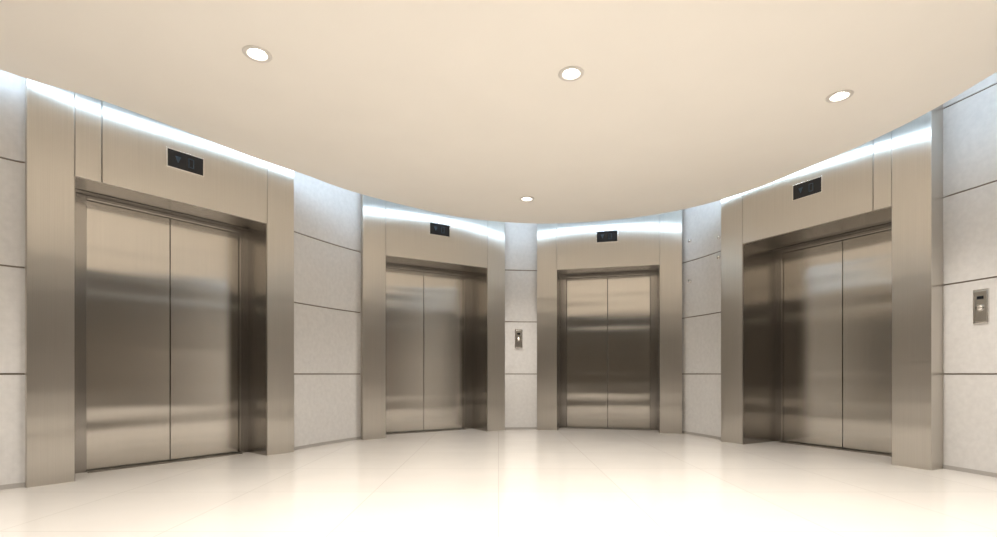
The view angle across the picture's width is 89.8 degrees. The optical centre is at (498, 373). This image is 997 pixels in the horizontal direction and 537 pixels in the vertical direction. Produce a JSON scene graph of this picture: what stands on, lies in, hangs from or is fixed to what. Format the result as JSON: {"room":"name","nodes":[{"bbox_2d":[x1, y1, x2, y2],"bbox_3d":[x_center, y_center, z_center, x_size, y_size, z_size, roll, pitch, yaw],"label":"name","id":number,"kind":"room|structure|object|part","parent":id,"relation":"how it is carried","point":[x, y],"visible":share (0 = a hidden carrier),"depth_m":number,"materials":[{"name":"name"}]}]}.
{"room":"lobby","nodes":[
{"label":"lobby","id":0,"kind":"room"},
{"bbox_2d":[0,70,24,484],"bbox_3d":[-3.865,-0.896,3.361,0.092,3.493,1.046,0,0,32],"label":"wall","id":1,"kind":"structure","parent":0,"point":[12,87],"depth_m":3.72,"materials":[{"name":"stone"}]},
{"bbox_2d":[0,157,24,374],"bbox_3d":[-3.873,-0.900,3.369,0.091,3.500,1.053,0,0,32],"label":"backing","id":2,"kind":"object","parent":1,"relation":"attached to","point":[0,157],"visible":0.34,"depth_m":3.73,"materials":[{"name":"metal"}]},
{"bbox_2d":[0,482,24,489],"bbox_3d":[-3.840,0.833,3.337,0.040,0.035,1.016,0,0,32],"label":"baseboard","id":3,"kind":"structure","parent":1,"relation":"attached to","point":[14,485],"depth_m":3.71,"materials":[{"name":"stone"}]},
{"bbox_3d":[-3.865,-1.990,3.361,0.092,0.786,1.046,0,0,32],"label":"stone panel","id":4,"kind":"part","parent":1,"relation":"part of","materials":[{"name":"white stone"}]},
{"bbox_3d":[-3.865,-1.195,3.361,0.092,0.776,1.046,0,0,32],"label":"stone panel","id":5,"kind":"part","parent":1,"relation":"part of","materials":[{"name":"white stone"}]},
{"bbox_3d":[-3.865,-0.400,3.361,0.092,0.786,1.046,0,0,32],"label":"stone panel","id":6,"kind":"part","parent":1,"relation":"part of","materials":[{"name":"white stone"}]},
{"bbox_3d":[-3.865,0.428,3.361,0.092,0.843,1.046,0,0,32],"label":"stone panel","id":7,"kind":"part","parent":1,"relation":"part of","materials":[{"name":"beige stone"}]},
{"bbox_2d":[294,171,360,446],"bbox_3d":[-2.091,-0.896,6.037,0.090,3.493,1.150,0,0,27],"label":"wall","id":8,"kind":"structure","parent":0,"point":[326,407],"depth_m":6.05,"materials":[{"name":"stone"}]},
{"bbox_2d":[294,231,359,374],"bbox_3d":[-2.101,-0.900,6.042,0.088,3.500,1.152,0,0,27],"label":"backing","id":9,"kind":"object","parent":8,"relation":"attached to","point":[294,231],"visible":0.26,"depth_m":6.05,"materials":[{"name":"metal"}]},
{"bbox_2d":[294,436,360,449],"bbox_3d":[-2.061,0.833,6.021,0.038,0.035,1.139,0,0,27],"label":"baseboard","id":10,"kind":"structure","parent":8,"relation":"attached to","point":[353,438],"depth_m":6.02,"materials":[{"name":"stone"}]},
{"bbox_3d":[-2.091,-1.990,6.037,0.090,0.786,1.150,0,0,27],"label":"stone panel","id":11,"kind":"part","parent":8,"relation":"part of","materials":[{"name":"white stone"}]},
{"bbox_3d":[-2.091,-1.195,6.037,0.090,0.776,1.150,0,0,27],"label":"stone panel","id":12,"kind":"part","parent":8,"relation":"part of","materials":[{"name":"white stone"}]},
{"bbox_3d":[-2.091,-0.400,6.037,0.090,0.786,1.150,0,0,27],"label":"stone panel","id":13,"kind":"part","parent":8,"relation":"part of","materials":[{"name":"beige stone"}]},
{"bbox_3d":[-2.091,0.428,6.037,0.090,0.843,1.150,0,0,27],"label":"stone panel","id":14,"kind":"part","parent":8,"relation":"part of","materials":[{"name":"beige stone"}]},
{"bbox_2d":[0,0,996,223],"bbox_3d":[-0.189,-2.180,1.575,7.663,0.060,11.150,0,0,0],"label":"ceiling","id":15,"kind":"structure","parent":0,"point":[458,108],"depth_m":3.63,"materials":[{"name":"paint"}]},
{"bbox_2d":[242,45,271,62],"bbox_3d":[-1.620,-2.207,3.360,0.184,0.126,0.184,0,0,0],"label":"recessed light","id":16,"kind":"object","parent":15,"relation":"in","point":[255,53],"visible":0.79,"depth_m":3.39,"materials":[{"name":"white glass"}]},
{"bbox_2d":[520,196,533,201],"bbox_3d":[0.350,-2.207,6.140,0.184,0.126,0.184,0,0,0],"label":"recessed light","id":17,"kind":"object","parent":15,"relation":"in","point":[526,198],"visible":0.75,"depth_m":6.18,"materials":[{"name":"white glass"}]},
{"bbox_2d":[558,66,583,81],"bbox_3d":[0.520,-2.207,3.580,0.184,0.126,0.184,0,0,0],"label":"recessed light","id":18,"kind":"object","parent":15,"relation":"in","point":[570,73],"visible":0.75,"depth_m":3.61,"materials":[{"name":"white glass"}]},
{"bbox_2d":[825,90,853,102],"bbox_3d":[2.640,-2.207,3.870,0.184,0.126,0.184,0,0,0],"label":"recessed light","id":19,"kind":"object","parent":15,"relation":"in","point":[842,95],"visible":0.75,"depth_m":3.90,"materials":[{"name":"white glass"}]},
{"bbox_2d":[0,428,996,536],"bbox_3d":[0.000,0.900,1.750,12.000,0.100,15.500,0,0,0],"label":"floor","id":20,"kind":"structure","parent":0,"point":[562,482],"depth_m":3.56,"materials":[{"name":"tile"}]},
{"bbox_2d":[25,78,293,487],"bbox_3d":[-3.067,-0.900,4.735,0.514,3.500,2.150,0,0,37],"label":"elevator","id":21,"kind":"object","parent":20,"relation":"on","point":[159,256],"visible":0.87,"depth_m":4.61,"materials":[{"name":"metal"}]},
{"bbox_3d":[-3.648,-0.360,4.283,0.090,2.420,0.170,0,0,37],"label":"frame","id":22,"kind":"part","parent":21,"relation":"part of","materials":[{"name":"metal"}]},
{"bbox_3d":[-3.315,-2.110,4.035,0.040,1.080,0.169,0,0,37],"label":"header panel","id":23,"kind":"part","parent":21,"relation":"part of","materials":[{"name":"metal"}]},
{"bbox_3d":[-3.412,-0.337,4.621,0.040,2.349,0.650,0,0,37],"label":"door panel","id":24,"kind":"part","parent":21,"relation":"part of","materials":[{"name":"metal"}]},
{"bbox_3d":[-3.176,0.846,4.855,0.145,0.008,1.310,0,0,37],"label":"sill","id":25,"kind":"part","parent":21,"relation":"part of","materials":[{"name":"metal"}]},
{"bbox_3d":[-2.842,-2.110,4.662,0.040,1.080,1.389,0,0,37],"label":"header panel","id":26,"kind":"part","parent":21,"relation":"part of","materials":[{"name":"metal"}]},
{"bbox_3d":[-3.017,-0.337,5.145,0.040,2.349,0.650,0,0,37],"label":"door panel","id":27,"kind":"part","parent":21,"relation":"part of","materials":[{"name":"metal"}]},
{"bbox_3d":[-2.781,-0.360,5.433,0.090,2.420,0.090,0,0,37],"label":"frame","id":28,"kind":"part","parent":21,"relation":"part of","materials":[{"name":"metal"}]},
{"bbox_2d":[360,194,504,439],"bbox_3d":[-0.969,-0.900,7.236,2.150,3.500,0.594,0,0,-31],"label":"elevator","id":29,"kind":"object","parent":20,"relation":"on","point":[432,312],"visible":0.88,"depth_m":7.34,"materials":[{"name":"metal"}]},
{"bbox_3d":[-1.397,-0.337,7.267,0.645,2.349,0.040,0,0,-31],"label":"door panel","id":30,"kind":"part","parent":29,"relation":"part of","materials":[{"name":"metal"}]},
{"bbox_3d":[-1.093,0.846,7.394,1.300,0.008,0.145,0,0,-31],"label":"sill","id":31,"kind":"part","parent":29,"relation":"part of","materials":[{"name":"metal"}]},
{"bbox_3d":[-0.834,-2.110,7.011,1.544,1.080,0.040,0,0,-31],"label":"header panel","id":32,"kind":"part","parent":29,"relation":"part of","materials":[{"name":"metal"}]},
{"bbox_3d":[-0.839,-0.337,7.603,0.645,2.349,0.040,0,0,-31],"label":"door panel","id":33,"kind":"part","parent":29,"relation":"part of","materials":[{"name":"metal"}]},
{"bbox_3d":[-0.489,-0.360,7.796,0.150,2.420,0.090,0,0,-31],"label":"frame","id":34,"kind":"part","parent":29,"relation":"part of","materials":[{"name":"metal"}]},
{"bbox_2d":[537,210,681,433],"bbox_3d":[1.655,-0.900,7.588,2.080,3.500,0.544,0,0,14],"label":"elevator","id":35,"kind":"object","parent":20,"relation":"on","point":[609,292],"visible":0.87,"depth_m":7.59,"materials":[{"name":"metal"}]},
{"bbox_3d":[1.036,-0.360,7.957,0.100,2.420,0.090,0,0,14],"label":"frame","id":36,"kind":"part","parent":35,"relation":"part of","materials":[{"name":"metal"}]},
{"bbox_3d":[1.396,-0.337,7.882,0.630,2.349,0.040,0,0,14],"label":"door panel","id":37,"kind":"part","parent":35,"relation":"part of","materials":[{"name":"metal"}]},
{"bbox_3d":[1.693,0.846,7.759,1.270,0.008,0.145,0,0,14],"label":"sill","id":38,"kind":"part","parent":35,"relation":"part of","materials":[{"name":"metal"}]},
{"bbox_3d":[1.598,-2.110,7.358,1.474,1.080,0.040,0,0,14],"label":"header panel","id":39,"kind":"part","parent":35,"relation":"part of","materials":[{"name":"metal"}]},
{"bbox_3d":[2.013,-0.337,7.728,0.630,2.349,0.040,0,0,14],"label":"door panel","id":40,"kind":"part","parent":35,"relation":"part of","materials":[{"name":"metal"}]},
{"bbox_3d":[2.370,-0.360,7.624,0.110,2.420,0.090,0,0,14],"label":"frame","id":41,"kind":"part","parent":35,"relation":"part of","materials":[{"name":"metal"}]},
{"bbox_2d":[721,104,943,469],"bbox_3d":[3.626,-0.900,5.519,0.754,3.500,2.150,0,0,-28],"label":"elevator","id":42,"kind":"object","parent":20,"relation":"on","point":[832,284],"visible":0.87,"depth_m":5.49,"materials":[{"name":"metal"}]},
{"bbox_3d":[3.559,-0.360,6.311,0.090,2.420,0.090,0,0,-28],"label":"frame","id":43,"kind":"part","parent":42,"relation":"part of","materials":[{"name":"metal"}]},
{"bbox_3d":[3.287,-2.110,5.427,0.040,1.080,1.389,0,0,-28],"label":"header panel","id":44,"kind":"part","parent":42,"relation":"part of","materials":[{"name":"metal"}]},
{"bbox_3d":[3.753,-0.337,5.976,0.040,2.349,0.680,0,0,-28],"label":"door panel","id":45,"kind":"part","parent":42,"relation":"part of","materials":[{"name":"metal"}]},
{"bbox_3d":[3.873,0.846,5.651,0.145,0.008,1.370,0,0,-28],"label":"sill","id":46,"kind":"part","parent":42,"relation":"part of","materials":[{"name":"metal"}]},
{"bbox_3d":[4.076,-0.337,5.370,0.040,2.349,0.680,0,0,-28],"label":"door panel","id":47,"kind":"part","parent":42,"relation":"part of","materials":[{"name":"metal"}]},
{"bbox_3d":[3.650,-2.110,4.743,0.040,1.080,0.149,0,0,-28],"label":"header panel","id":48,"kind":"part","parent":42,"relation":"part of","materials":[{"name":"metal"}]},
{"bbox_2d":[505,222,536,426],"bbox_3d":[0.324,-0.896,7.695,0.572,3.493,0.070,0,0,-5],"label":"wall","id":49,"kind":"structure","parent":0,"point":[520,238],"depth_m":7.67,"materials":[{"name":"stone"}]},
{"bbox_2d":[515,329,521,347],"bbox_3d":[0.308,-0.540,7.647,0.116,0.290,0.046,0,0,-5],"label":"panel","id":50,"kind":"object","parent":49,"relation":"attached to","point":[518,332],"visible":1,"depth_m":7.63,"materials":[{"name":"metal"}]},
{"bbox_2d":[505,427,536,429],"bbox_3d":[0.327,0.833,7.661,0.564,0.035,0.018,0,0,-5],"label":"baseboard","id":51,"kind":"structure","parent":49,"relation":"attached to","point":[506,428],"depth_m":7.66,"materials":[{"name":"stone"}]},
{"bbox_2d":[505,270,536,321],"bbox_3d":[0.323,-0.900,7.706,0.573,3.500,0.068,0,0,-5],"label":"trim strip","id":52,"kind":"object","parent":49,"relation":"attached to","point":[508,270],"visible":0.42,"depth_m":7.68,"materials":[{"name":"metal"}]},
{"bbox_3d":[0.324,-1.990,7.695,0.572,0.786,0.070,0,0,-5],"label":"stone panel","id":53,"kind":"part","parent":49,"relation":"part of","materials":[{"name":"white stone"}]},
{"bbox_3d":[0.324,-1.195,7.695,0.572,0.776,0.070,0,0,-5],"label":"stone panel","id":54,"kind":"part","parent":49,"relation":"part of","materials":[{"name":"white stone"}]},
{"bbox_3d":[0.324,-0.400,7.695,0.572,0.786,0.070,0,0,-5],"label":"stone panel","id":55,"kind":"part","parent":49,"relation":"part of","materials":[{"name":"beige stone"}]},
{"bbox_3d":[0.324,0.428,7.695,0.572,0.843,0.070,0,0,-5],"label":"stone panel","id":56,"kind":"part","parent":49,"relation":"part of","materials":[{"name":"beige stone"}]},
{"bbox_2d":[682,200,720,436],"bbox_3d":[2.801,-0.896,6.778,0.090,3.493,0.894,0,0,-17],"label":"wall","id":57,"kind":"structure","parent":0,"point":[701,335],"depth_m":6.80,"materials":[{"name":"stone"}]},
{"bbox_2d":[682,251,720,374],"bbox_3d":[2.811,-0.900,6.781,0.088,3.500,0.896,0,0,-17],"label":"backing","id":58,"kind":"object","parent":57,"relation":"attached to","point":[718,251],"visible":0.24,"depth_m":6.78,"materials":[{"name":"metal"}]},
{"bbox_2d":[682,431,720,439],"bbox_3d":[2.768,0.833,6.768,0.038,0.035,0.879,0,0,-17],"label":"baseboard","id":59,"kind":"structure","parent":57,"relation":"attached to","point":[683,432],"depth_m":6.79,"materials":[{"name":"stone"}]},
{"bbox_3d":[2.801,-1.990,6.778,0.090,0.786,0.894,0,0,-17],"label":"stone panel","id":60,"kind":"part","parent":57,"relation":"part of","materials":[{"name":"white stone"}]},
{"bbox_3d":[2.801,-1.195,6.778,0.090,0.776,0.894,0,0,-17],"label":"stone panel","id":61,"kind":"part","parent":57,"relation":"part of","materials":[{"name":"white stone"}]},
{"bbox_3d":[2.801,-0.400,6.778,0.090,0.786,0.894,0,0,-17],"label":"stone panel","id":62,"kind":"part","parent":57,"relation":"part of","materials":[{"name":"beige stone"}]},
{"bbox_3d":[2.801,0.428,6.778,0.090,0.843,0.894,0,0,-17],"label":"stone panel","id":63,"kind":"part","parent":57,"relation":"part of","materials":[{"name":"beige stone"}]},
{"bbox_2d":[943,72,996,472],"bbox_3d":[4.154,-0.896,3.858,0.086,3.493,1.330,0,0,-9],"label":"wall","id":64,"kind":"structure","parent":0,"point":[970,124],"depth_m":4.32,"materials":[{"name":"stone"}]},
{"bbox_2d":[943,465,996,477],"bbox_3d":[4.121,0.833,3.853,0.034,0.035,1.321,0,0,-9],"label":"baseboard","id":65,"kind":"structure","parent":64,"relation":"attached to","point":[949,467],"depth_m":4.29,"materials":[{"name":"stone"}]},
{"bbox_3d":[4.154,-2.520,3.858,0.086,0.246,1.330,0,0,-9],"label":"stone panel","id":66,"kind":"part","parent":64,"relation":"part of","materials":[{"name":"white stone"}]},
{"bbox_3d":[4.154,-1.990,3.858,0.086,0.786,1.330,0,0,-9],"label":"stone panel","id":67,"kind":"part","parent":64,"relation":"part of","materials":[{"name":"white stone"}]},
{"bbox_3d":[4.154,-1.195,3.858,0.086,0.776,1.330,0,0,-9],"label":"stone panel","id":68,"kind":"part","parent":64,"relation":"part of","materials":[{"name":"white stone"}]},
{"bbox_3d":[4.154,-0.400,3.858,0.086,0.786,1.330,0,0,-9],"label":"stone panel","id":69,"kind":"part","parent":64,"relation":"part of","materials":[{"name":"beige stone"}]},
{"bbox_3d":[4.154,0.428,3.858,0.086,0.843,1.330,0,0,-9],"label":"stone panel","id":70,"kind":"part","parent":64,"relation":"part of","materials":[{"name":"beige stone"}]},
{"bbox_2d":[944,83,996,374],"bbox_3d":[4.165,-0.900,3.860,0.084,3.500,1.332,0,0,-9],"label":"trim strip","id":71,"kind":"object","parent":64,"relation":"attached to","point":[996,83],"visible":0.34,"depth_m":4.31,"materials":[{"name":"metal"}]},
{"bbox_2d":[973,288,989,323],"bbox_3d":[4.067,-0.570,4.212,0.046,0.290,0.116,0,0,-12],"label":"panel","id":72,"kind":"object","parent":64,"relation":"attached to","point":[981,297],"visible":1,"depth_m":4.20,"materials":[{"name":"metal"}]}
]}

